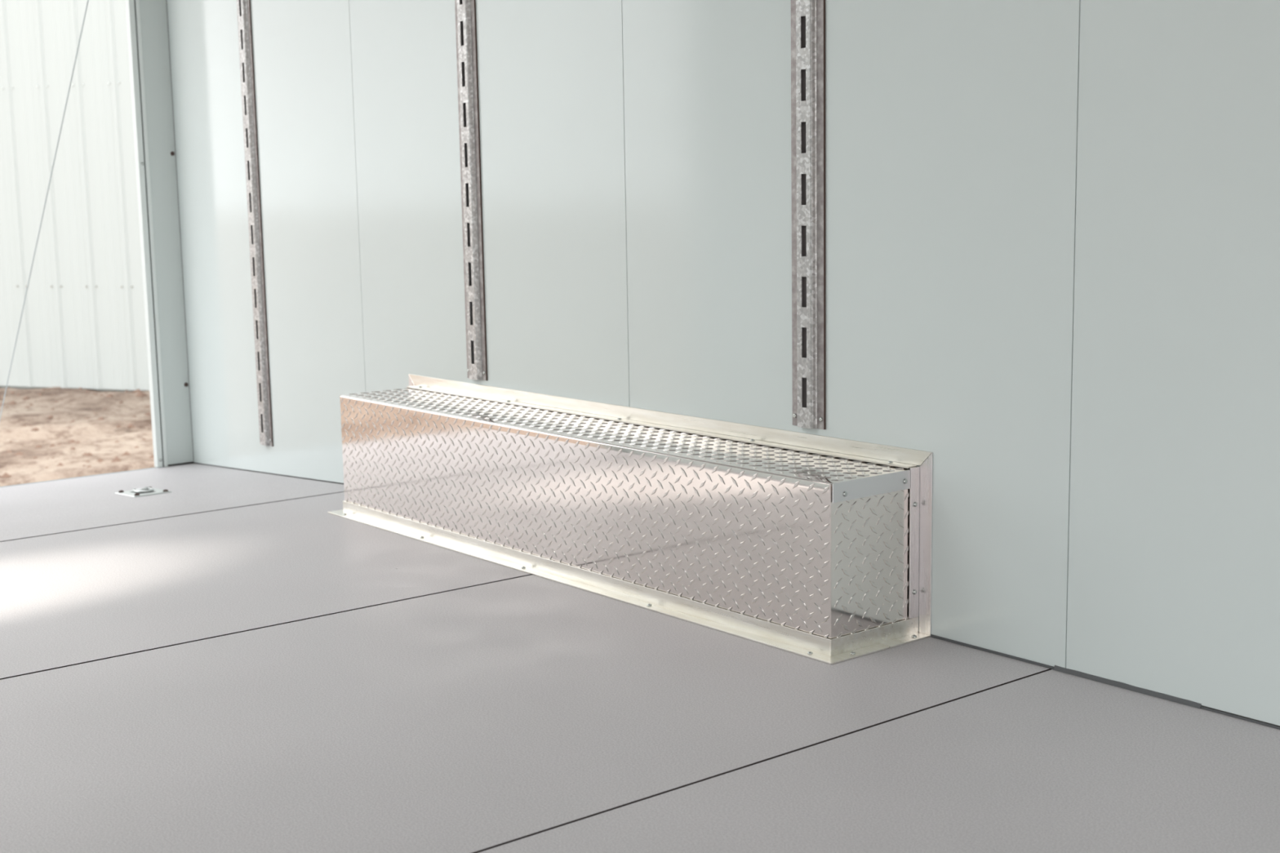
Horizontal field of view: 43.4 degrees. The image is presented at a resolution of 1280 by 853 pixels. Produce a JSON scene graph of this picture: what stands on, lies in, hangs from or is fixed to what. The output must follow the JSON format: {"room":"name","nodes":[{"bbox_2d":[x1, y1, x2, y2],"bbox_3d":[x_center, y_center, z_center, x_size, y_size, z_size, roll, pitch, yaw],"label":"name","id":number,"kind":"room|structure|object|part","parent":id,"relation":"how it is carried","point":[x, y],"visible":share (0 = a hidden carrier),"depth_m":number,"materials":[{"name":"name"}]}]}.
{"room":"cargo trailer interior","nodes":[
{"label":"cargo trailer interior","id":0,"kind":"room"},
{"bbox_2d":[0,463,1279,852],"bbox_3d":[0.084,0.699,1.696,2.504,0.171,8.490,-8,11,-38],"label":"floor","id":1,"kind":"structure","parent":0,"point":[225,660],"depth_m":2.62,"materials":[{"name":"grey"}]},
{"bbox_3d":[-2.570,0.291,4.968,2.499,0.059,0.023,-8,11,-38],"label":"sill","id":2,"kind":"part","parent":1,"relation":"part of","materials":[{"name":"grey metal"}]},
{"bbox_2d":[114,486,172,497],"bbox_3d":[-1.526,0.199,4.934,0.120,0.020,0.160,-8,11,-38],"label":"ring","id":3,"kind":"object","parent":1,"relation":"on","point":[148,491],"visible":1,"depth_m":4.91,"materials":[{"name":"silver metal"}]},
{"bbox_3d":[-2.170,0.289,4.462,2.498,0.084,1.258,-8,11,-38],"label":"panel","id":4,"kind":"part","parent":1,"relation":"part of","materials":[{"name":"grey"}]},
{"bbox_3d":[-1.389,0.377,3.494,2.498,0.004,1.210,-8,11,-38],"label":"panel","id":5,"kind":"part","parent":1,"relation":"part of","materials":[{"name":"grey"}]},
{"bbox_3d":[-0.625,0.501,2.551,2.498,0.004,1.213,-8,11,-38],"label":"panel","id":6,"kind":"part","parent":1,"relation":"part of","materials":[{"name":"grey"}]},
{"bbox_2d":[328,373,933,664],"bbox_3d":[-0.150,0.142,3.695,0.272,0.358,1.906,-8,11,-38],"label":"box","id":7,"kind":"object","parent":1,"relation":"on","point":[824,556],"visible":1,"depth_m":3.33,"materials":[{"name":"silver metal"}]},
{"bbox_3d":[0.439,0.251,2.999,0.237,0.322,0.005,-8,11,-38],"label":"plate","id":8,"kind":"part","parent":7,"relation":"part of","materials":[{"name":"silver metal"}]},
{"bbox_3d":[0.139,0.626,1.610,2.498,0.004,1.214,-8,11,-38],"label":"panel","id":9,"kind":"part","parent":1,"relation":"part of","materials":[{"name":"grey"}]},
{"bbox_2d":[166,0,1279,729],"bbox_3d":[1.052,-0.504,2.328,0.054,2.270,8.500,-8,11,-38],"label":"wall","id":10,"kind":"structure","parent":0,"point":[1052,227],"depth_m":3.09,"materials":[{"name":"grey metal"}]},
{"bbox_2d":[236,0,273,446],"bbox_3d":[-1.242,-0.932,5.098,0.013,2.006,0.094,-8,11,-38],"label":"wall rail","id":11,"kind":"object","parent":10,"relation":"attached to","point":[244,22],"visible":1,"depth_m":5.13,"materials":[{"name":"metal"}]},
{"bbox_3d":[-1.211,-0.899,5.080,0.004,2.208,1.268,-8,11,-38],"label":"wall panel","id":12,"kind":"part","parent":10,"relation":"part of","materials":[{"name":"white metal"}]},
{"bbox_2d":[454,0,487,380],"bbox_3d":[-0.446,-0.959,4.091,0.013,1.689,0.094,-8,11,-38],"label":"wall rail","id":13,"kind":"object","parent":10,"relation":"attached to","point":[465,13],"visible":1,"depth_m":4.13,"materials":[{"name":"metal"}]},
{"bbox_3d":[-0.425,-0.811,4.104,0.004,2.126,1.240,-8,11,-38],"label":"wall panel","id":14,"kind":"part","parent":10,"relation":"part of","materials":[{"name":"white metal"}]},
{"bbox_2d":[791,0,826,429],"bbox_3d":[0.324,-0.833,3.141,0.013,1.689,0.094,-8,11,-38],"label":"wall rail","id":15,"kind":"object","parent":10,"relation":"attached to","point":[807,16],"visible":1,"depth_m":3.20,"materials":[{"name":"metal"}]},
{"bbox_3d":[0.348,-0.685,3.150,0.004,2.126,1.223,-8,11,-38],"label":"wall panel","id":16,"kind":"part","parent":10,"relation":"part of","materials":[{"name":"white metal"}]},
{"bbox_3d":[1.115,-0.560,2.205,0.004,2.124,1.220,-8,11,-38],"label":"wall panel","id":17,"kind":"part","parent":10,"relation":"part of","materials":[{"name":"white metal"}]},
{"bbox_3d":[-0.923,-0.235,0.741,0.050,2.270,8.470,-8,11,-38],"label":"wall","id":18,"kind":"structure","parent":0,"visible":0},
{"bbox_2d":[124,0,193,467],"bbox_3d":[-2.592,-0.832,4.806,2.499,2.210,0.035,-8,11,-38],"label":"door frame","id":19,"kind":"structure","parent":18,"relation":"in","point":[147,25],"depth_m":5.57,"materials":[{"name":"grey metal"}]},
{"bbox_2d":[0,0,88,417],"bbox_3d":[-2.204,-0.837,5.959,1.361,2.372,0.004,6,11,42],"label":"cable","id":20,"kind":"object","parent":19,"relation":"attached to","point":[87,0],"visible":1,"depth_m":5.96,"materials":[{"name":"grey metal"}]},
{"label":"outside","id":21,"kind":"structure","parent":0,"visible":0},
{"bbox_2d":[0,386,155,486],"bbox_3d":[-5.721,0.003,10.104,13.000,0.141,12.500,-8,11,-38],"label":"ground","id":22,"kind":"structure","parent":21,"point":[51,433],"depth_m":9.46,"materials":[{"name":"brown soil"}]},
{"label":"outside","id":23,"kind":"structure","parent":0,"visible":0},
{"label":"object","id":24,"kind":"structure","parent":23,"visible":0},
{"bbox_2d":[0,0,149,391],"bbox_3d":[-6.185,-4.491,16.556,23.275,7.200,9.220,2,9,20],"label":"metal building","id":25,"kind":"structure","parent":24,"relation":"on","point":[82,323],"depth_m":11.33,"materials":[{"name":"grey paint"}]},
{"bbox_3d":[-4.324,-3.240,11.187,0.915,5.980,0.015,2,9,20],"label":"siding panel","id":26,"kind":"part","parent":25,"relation":"part of","materials":[{"name":"grey paint"}]},
{"bbox_3d":[-3.467,-3.209,10.867,0.915,5.980,0.015,2,9,20],"label":"siding panel","id":27,"kind":"part","parent":25,"relation":"part of","materials":[{"name":"grey paint"}]}
]}

